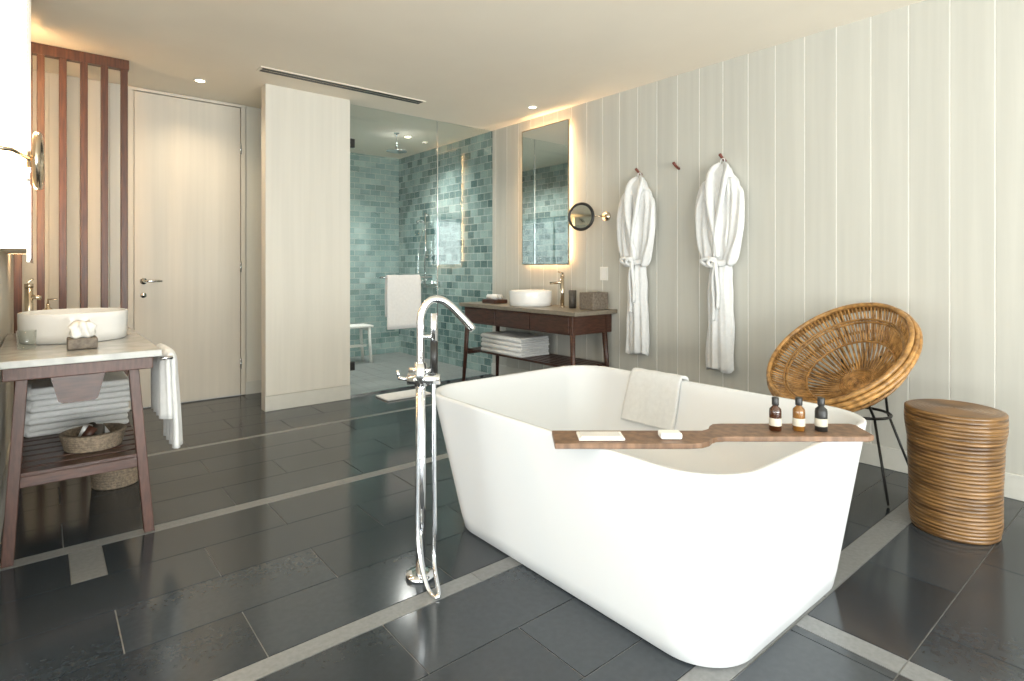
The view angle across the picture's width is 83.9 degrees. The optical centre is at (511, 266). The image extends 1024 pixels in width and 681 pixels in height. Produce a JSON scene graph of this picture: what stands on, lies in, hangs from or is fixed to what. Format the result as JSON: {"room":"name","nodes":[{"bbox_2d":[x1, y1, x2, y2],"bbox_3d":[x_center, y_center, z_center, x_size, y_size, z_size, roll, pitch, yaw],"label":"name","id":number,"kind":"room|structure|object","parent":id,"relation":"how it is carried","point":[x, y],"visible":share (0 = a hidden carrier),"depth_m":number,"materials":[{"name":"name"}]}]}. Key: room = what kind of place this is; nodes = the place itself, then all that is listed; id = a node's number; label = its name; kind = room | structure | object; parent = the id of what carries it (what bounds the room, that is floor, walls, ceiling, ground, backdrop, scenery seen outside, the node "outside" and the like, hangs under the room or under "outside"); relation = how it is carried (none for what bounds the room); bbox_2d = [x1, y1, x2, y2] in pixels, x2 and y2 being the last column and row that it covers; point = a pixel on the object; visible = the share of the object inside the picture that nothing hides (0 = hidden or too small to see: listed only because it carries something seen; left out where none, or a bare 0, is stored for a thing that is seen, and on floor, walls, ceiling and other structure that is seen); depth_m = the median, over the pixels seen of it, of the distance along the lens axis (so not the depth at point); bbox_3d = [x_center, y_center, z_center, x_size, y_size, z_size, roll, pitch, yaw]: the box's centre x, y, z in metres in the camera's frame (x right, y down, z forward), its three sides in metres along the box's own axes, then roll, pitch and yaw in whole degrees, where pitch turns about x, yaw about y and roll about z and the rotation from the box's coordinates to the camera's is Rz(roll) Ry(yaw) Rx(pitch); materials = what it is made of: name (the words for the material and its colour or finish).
{"room":"bathroom","nodes":[
{"label":"bathroom","id":0,"kind":"room"},
{"bbox_2d":[0,250,13,489],"bbox_3d":[-3.855,-0.160,2.036,3.050,2.720,3.450,0,0,-40],"label":"wall","id":1,"kind":"structure","parent":0,"point":[6,260],"depth_m":3.13,"materials":[{"name":"beige paint"}]},
{"bbox_2d":[0,435,10,540],"bbox_3d":[-2.674,1.135,3.012,0.014,0.130,3.450,0,0,-40],"label":"baseboard","id":2,"kind":"structure","parent":1,"relation":"attached to","point":[4,480],"depth_m":2.76,"materials":[{"name":"paint"}]},
{"bbox_2d":[0,0,33,263],"bbox_3d":[-2.555,-0.740,2.948,0.117,1.440,1.500,0,0,-40],"label":"backlit mirror","id":3,"kind":"object","parent":1,"relation":"attached to","point":[16,16],"visible":0.97,"depth_m":2.40,"materials":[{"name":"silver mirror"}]},
{"bbox_2d":[0,131,43,189],"bbox_3d":[-1.805,-0.410,2.103,0.096,0.226,0.429,0,0,-17],"label":"magnifying mirror","id":4,"kind":"object","parent":1,"relation":"attached to","point":[35,158],"visible":1,"depth_m":2.14,"materials":[{"name":"metal"}]},
{"bbox_2d":[22,70,260,407],"bbox_3d":[-3.147,-0.160,4.915,1.910,2.720,0.112,0,0,-40],"label":"wall","id":5,"kind":"structure","parent":0,"point":[29,271],"depth_m":4.56,"materials":[{"name":"beige paint"}]},
{"bbox_2d":[128,86,244,409],"bbox_3d":[-2.846,-0.161,5.045,0.920,2.711,0.096,0,0,-40],"label":"door","id":6,"kind":"structure","parent":5,"relation":"in","point":[186,155],"depth_m":5.06,"materials":[{"name":"paint"}]},
{"bbox_2d":[246,106,260,393],"bbox_3d":[-2.445,-0.158,5.426,0.173,2.716,0.020,0,0,-40],"label":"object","id":7,"kind":"structure","parent":5,"relation":"attached to","point":[253,115],"depth_m":5.41,"materials":[{"name":"paint"}]},
{"bbox_2d":[261,84,349,411],"bbox_3d":[-1.792,-0.160,4.995,0.742,2.720,0.116,0,0,-40],"label":"wall partition","id":8,"kind":"structure","parent":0,"point":[305,136],"depth_m":4.92,"materials":[{"name":"paint"}]},
{"bbox_2d":[350,153,398,356],"bbox_3d":[-2.481,-0.160,7.355,2.225,2.720,0.100,0,0,-40],"label":"wall","id":9,"kind":"structure","parent":0,"point":[374,180],"depth_m":7.77,"materials":[{"name":"teal tile"}]},
{"bbox_2d":[33,0,924,158],"bbox_3d":[-0.934,-1.570,1.758,7.200,0.100,10.700,0,0,-40],"label":"ceiling","id":10,"kind":"structure","parent":0,"point":[477,66],"depth_m":3.91,"materials":[{"name":"paint"}]},
{"bbox_2d":[193,79,206,82],"bbox_3d":[-2.542,-1.517,4.645,0.100,0.005,0.100,0,0,-40],"label":"recessed light","id":11,"kind":"object","parent":10,"relation":"in","point":[196,80],"depth_m":4.63,"materials":[{"name":"white"}]},
{"bbox_2d":[256,66,425,104],"bbox_3d":[-1.382,-1.516,4.812,1.440,0.008,0.120,0,0,-40],"label":"ceiling air slot","id":12,"kind":"object","parent":10,"relation":"in","point":[261,69],"depth_m":4.73,"materials":[{"name":"grey metal"}]},
{"bbox_2d":[386,132,406,153],"bbox_3d":[-1.305,-1.410,6.446,0.230,0.218,0.230,0,0,-40],"label":"shower head","id":13,"kind":"object","parent":10,"relation":"attached to","point":[395,151],"visible":1,"depth_m":6.43},
{"bbox_2d":[0,352,1023,680],"bbox_3d":[-0.941,1.229,1.688,7.100,0.062,10.600,0,0,-40],"label":"floor","id":14,"kind":"structure","parent":0,"point":[281,546],"depth_m":2.15,"materials":[{"name":"tile"}]},
{"bbox_2d":[14,42,128,412],"bbox_3d":[-3.080,-0.159,4.006,0.645,2.717,0.060,0,0,-40],"label":"screen","id":15,"kind":"object","parent":14,"relation":"on","point":[41,51],"visible":0.46,"depth_m":4.01,"materials":[{"name":"brown wood"}]},
{"bbox_2d":[0,327,172,568],"bbox_3d":[-2.168,0.785,2.876,0.614,0.830,1.245,0,0,-40],"label":"table","id":16,"kind":"object","parent":14,"relation":"on","point":[75,375],"visible":0.8,"depth_m":2.44,"materials":[{"name":"wood"}]},
{"bbox_2d":[24,278,41,311],"bbox_3d":[-2.575,0.214,3.059,0.083,0.310,0.059,0,0,-40],"label":"tap","id":17,"kind":"object","parent":16,"relation":"on","point":[28,288],"visible":0.41,"depth_m":3.04,"materials":[{"name":"metal"}]},
{"bbox_2d":[43,298,57,309],"bbox_3d":[-2.570,0.272,3.169,0.070,0.194,0.056,0,0,-40],"label":"soap dispenser","id":18,"kind":"object","parent":16,"relation":"on","point":[48,307],"visible":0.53,"depth_m":3.16,"materials":[{"name":"metal"}]},
{"bbox_2d":[17,308,127,344],"bbox_3d":[-2.240,0.297,2.923,0.450,0.145,0.450,0,0,-40],"label":"vessel basin","id":19,"kind":"object","parent":16,"relation":"on","point":[51,325],"visible":0.74,"depth_m":2.74,"materials":[{"name":"white ceramic"}]},
{"bbox_2d":[24,371,130,437],"bbox_3d":[-2.335,0.718,3.065,0.448,0.239,0.400,0,0,-40],"label":"folded towels","id":20,"kind":"object","parent":16,"relation":"on","point":[44,415],"visible":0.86,"depth_m":2.91,"materials":[{"name":"fabric"}]},
{"bbox_2d":[67,320,97,349],"bbox_3d":[-1.958,0.306,2.598,0.111,0.127,0.120,0,0,-40],"label":"holder","id":21,"kind":"object","parent":16,"relation":"on","point":[82,333],"visible":1,"depth_m":2.56,"materials":[{"name":"beige stone"}]},
{"bbox_2d":[59,422,126,453],"bbox_3d":[-1.956,0.784,2.665,0.258,0.106,0.258,0,0,-40],"label":"basket","id":22,"kind":"object","parent":16,"relation":"on","point":[90,437],"visible":1,"depth_m":2.61,"materials":[{"name":"beige wicker"}]},
{"bbox_2d":[151,343,182,448],"bbox_3d":[-1.658,0.609,2.743,0.103,0.463,0.310,0,0,-40],"label":"hanging towel","id":23,"kind":"object","parent":16,"relation":"hanging from","point":[165,390],"visible":0.92,"depth_m":2.64,"materials":[{"name":"fabric"}]},
{"bbox_2d":[90,467,137,489],"bbox_3d":[-2.200,1.068,3.164,0.257,0.262,0.257,0,0,-40],"label":"basket","id":24,"kind":"object","parent":14,"relation":"on","point":[122,478],"visible":0.27,"depth_m":3.07,"materials":[{"name":"beige wicker"}]},
{"bbox_2d":[350,323,373,362],"bbox_3d":[-1.979,0.962,7.089,0.420,0.474,0.290,0,0,-40],"label":"stool","id":25,"kind":"object","parent":14,"relation":"on","point":[363,326],"visible":0.52,"depth_m":7.10,"materials":[{"name":"white paint"}]},
{"bbox_2d":[376,389,430,400],"bbox_3d":[-1.011,1.190,5.313,0.450,0.017,0.240,0,0,-40],"label":"bath mat","id":26,"kind":"object","parent":14,"relation":"on","point":[408,393],"visible":0.76,"depth_m":5.24,"materials":[{"name":"fabric"}]},
{"bbox_2d":[350,121,492,396],"bbox_3d":[-0.876,-0.155,5.811,1.709,2.710,0.143,0,0,-40],"label":"glass shower screen","id":27,"kind":"object","parent":14,"relation":"on","point":[352,141],"visible":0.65,"depth_m":5.87,"materials":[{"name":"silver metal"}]},
{"bbox_2d":[385,275,420,329],"bbox_3d":[-1.064,0.338,5.573,0.372,0.525,0.059,0,0,-40],"label":"hand towel","id":28,"kind":"object","parent":27,"relation":"hanging from","point":[402,292],"visible":0.99,"depth_m":5.54,"materials":[{"name":"fabric"}]},
{"bbox_2d":[396,295,475,599],"bbox_3d":[-0.266,0.657,2.208,0.283,1.093,0.245,0,0,-40],"label":"tub filler faucet","id":29,"kind":"object","parent":14,"relation":"on","point":[421,573],"visible":1,"depth_m":2.20,"materials":[{"name":"silver metal"}]},
{"bbox_2d":[459,301,616,381],"bbox_3d":[0.185,0.786,5.452,0.532,0.831,1.670,0,0,-40],"label":"table","id":30,"kind":"object","parent":14,"relation":"on","point":[554,319],"visible":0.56,"depth_m":5.05,"materials":[{"name":"wood"}]},
{"bbox_2d":[482,294,506,303],"bbox_3d":[-0.177,0.324,5.834,0.160,0.090,0.220,0,0,-40],"label":"tray","id":31,"kind":"object","parent":30,"relation":"on","point":[491,298],"visible":1,"depth_m":5.79,"materials":[{"name":"brown wood"}]},
{"bbox_2d":[481,330,548,357],"bbox_3d":[0.022,0.750,5.596,0.373,0.179,0.620,0,0,-40],"label":"folded towels","id":32,"kind":"object","parent":30,"relation":"on","point":[510,343],"visible":1,"depth_m":5.42,"materials":[{"name":"fabric"}]},
{"bbox_2d":[509,290,551,306],"bbox_3d":[0.179,0.297,5.466,0.410,0.145,0.410,0,0,-40],"label":"vessel basin","id":33,"kind":"object","parent":30,"relation":"on","point":[518,298],"visible":0.99,"depth_m":5.29,"materials":[{"name":"white ceramic"}]},
{"bbox_2d":[550,271,564,306],"bbox_3d":[0.419,0.204,5.258,0.145,0.331,0.056,0,0,13],"label":"tap","id":34,"kind":"object","parent":30,"relation":"on","point":[561,282],"visible":1,"depth_m":5.23,"materials":[{"name":"metal"}]},
{"bbox_2d":[569,290,575,307],"bbox_3d":[0.543,0.289,5.119,0.070,0.160,0.070,0,0,-40],"label":"tumbler","id":35,"kind":"object","parent":30,"relation":"on","point":[572,293],"visible":1,"depth_m":5.09,"materials":[{"name":"glass"}]},
{"bbox_2d":[579,292,607,309],"bbox_3d":[0.714,0.293,4.975,0.200,0.152,0.160,0,0,-40],"label":"tissue box","id":36,"kind":"object","parent":30,"relation":"on","point":[587,300],"visible":1,"depth_m":4.92,"materials":[{"name":"beige stone"}]},
{"bbox_2d":[436,365,866,667],"bbox_3d":[0.504,0.892,2.498,1.176,0.615,1.613,0,0,-40],"label":"bathtub","id":37,"kind":"object","parent":14,"relation":"on","point":[707,555],"visible":0.94,"depth_m":1.94,"materials":[{"name":"ceramic"}]},
{"bbox_2d":[621,368,688,429],"bbox_3d":[0.756,0.697,3.038,0.159,0.273,0.331,0,0,-40],"label":"bath towel","id":38,"kind":"object","parent":37,"relation":"on","point":[651,399],"visible":0.96,"depth_m":3.00,"materials":[{"name":"fabric"}]},
{"bbox_2d":[552,424,873,448],"bbox_3d":[0.684,0.575,1.948,1.113,0.018,0.212,0,0,-7],"label":"caddy","id":39,"kind":"object","parent":37,"relation":"on","point":[715,433],"visible":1,"depth_m":1.90,"materials":[{"name":"brown wood"}]},
{"bbox_2d":[576,431,624,440],"bbox_3d":[0.293,0.559,1.892,0.150,0.010,0.080,0,0,0],"label":"card","id":40,"kind":"object","parent":39,"relation":"on","point":[582,435],"visible":1,"depth_m":1.87,"materials":[{"name":"white paper"}]},
{"bbox_2d":[658,430,681,438],"bbox_3d":[0.523,0.554,1.887,0.070,0.020,0.050,0,0,0],"label":"soap bar","id":41,"kind":"object","parent":39,"relation":"on","point":[663,434],"visible":1,"depth_m":1.86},
{"bbox_2d":[769,397,781,430],"bbox_3d":[0.913,0.508,1.976,0.041,0.114,0.041,0,0,-40],"label":"toiletry bottle","id":42,"kind":"object","parent":39,"relation":"on","point":[775,413],"visible":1,"depth_m":1.96,"materials":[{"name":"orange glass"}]},
{"bbox_2d":[792,397,804,431],"bbox_3d":[0.993,0.508,1.973,0.041,0.114,0.041,0,0,-40],"label":"toiletry bottle","id":43,"kind":"object","parent":39,"relation":"on","point":[798,412],"visible":1,"depth_m":1.96,"materials":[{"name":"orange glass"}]},
{"bbox_2d":[814,397,827,431],"bbox_3d":[1.068,0.508,1.969,0.041,0.114,0.041,0,0,-40],"label":"toiletry bottle","id":44,"kind":"object","parent":39,"relation":"on","point":[821,413],"visible":1,"depth_m":1.96,"materials":[{"name":"black glass"}]},
{"bbox_2d":[766,302,922,505],"bbox_3d":[1.788,0.697,3.120,0.686,0.996,0.790,0,0,-40],"label":"chair","id":45,"kind":"object","parent":14,"relation":"on","point":[863,387],"visible":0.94,"depth_m":3.20,"materials":[{"name":"brown wicker"}]},
{"bbox_2d":[904,399,1008,544],"bbox_3d":[2.032,0.922,2.620,0.383,0.554,0.383,0,0,-40],"label":"stool","id":46,"kind":"object","parent":14,"relation":"on","point":[956,450],"visible":1,"depth_m":2.48,"materials":[{"name":"brown wicker"}]},
{"bbox_2d":[399,0,1023,475],"bbox_3d":[1.797,-0.160,4.015,0.115,2.720,10.700,0,0,-40],"label":"wall","id":47,"kind":"structure","parent":0,"point":[879,158],"depth_m":3.77,"materials":[{"name":"beige wood"}]},
{"bbox_2d":[416,213,436,299],"bbox_3d":[-1.153,-0.119,7.349,0.185,1.162,0.400,0,0,-40],"label":"shower rail","id":48,"kind":"object","parent":47,"relation":"attached to","point":[428,281],"visible":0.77,"depth_m":7.37,"materials":[{"name":"silver metal"}]},
{"bbox_2d":[522,119,569,264],"bbox_3d":[0.337,-0.710,5.650,0.052,1.380,0.680,0,0,-40],"label":"backlit mirror","id":49,"kind":"object","parent":47,"relation":"attached to","point":[546,148],"visible":1,"depth_m":5.61,"materials":[{"name":"mirror"}]},
{"bbox_2d":[568,202,610,230],"bbox_3d":[0.686,-0.450,5.080,0.383,0.258,0.103,0,0,12],"label":"magnifying mirror","id":50,"kind":"object","parent":47,"relation":"attached to","point":[581,215],"visible":1,"depth_m":5.08,"materials":[{"name":"metal"}]},
{"bbox_2d":[600,267,607,280],"bbox_3d":[0.821,0.060,5.096,0.011,0.120,0.090,0,0,-40],"label":"light switch","id":51,"kind":"object","parent":47,"relation":"attached to","point":[603,270],"visible":1,"depth_m":5.09,"materials":[{"name":"white paint"}]},
{"bbox_2d":[491,363,1023,500],"bbox_3d":[2.465,1.135,3.107,0.012,0.130,8.450,0,0,-40],"label":"baseboard","id":52,"kind":"structure","parent":47,"relation":"attached to","point":[893,459],"depth_m":3.37,"materials":[{"name":"paint"}]},
{"bbox_3d":[1.057,-0.795,4.759,0.086,0.060,0.024,0,0,-40],"label":"peg","id":53,"kind":"object","parent":47,"relation":"attached to","visible":0},
{"bbox_2d":[617,172,655,355],"bbox_3d":[1.027,-0.029,4.708,0.177,1.512,0.388,0,0,-40],"label":"bathrobe","id":54,"kind":"object","parent":53,"relation":"hanging from","point":[636,214],"visible":1,"depth_m":4.66,"materials":[{"name":"fabric"}]},
{"bbox_3d":[1.541,-0.800,4.173,0.086,0.060,0.024,0,0,-40],"label":"peg","id":55,"kind":"object","parent":47,"relation":"attached to","visible":0},
{"bbox_2d":[695,158,744,373],"bbox_3d":[1.505,-0.017,4.130,0.177,1.557,0.388,0,0,-40],"label":"bathrobe","id":56,"kind":"object","parent":55,"relation":"hanging from","point":[720,200],"visible":1,"depth_m":4.08,"materials":[{"name":"fabric"}]}
]}

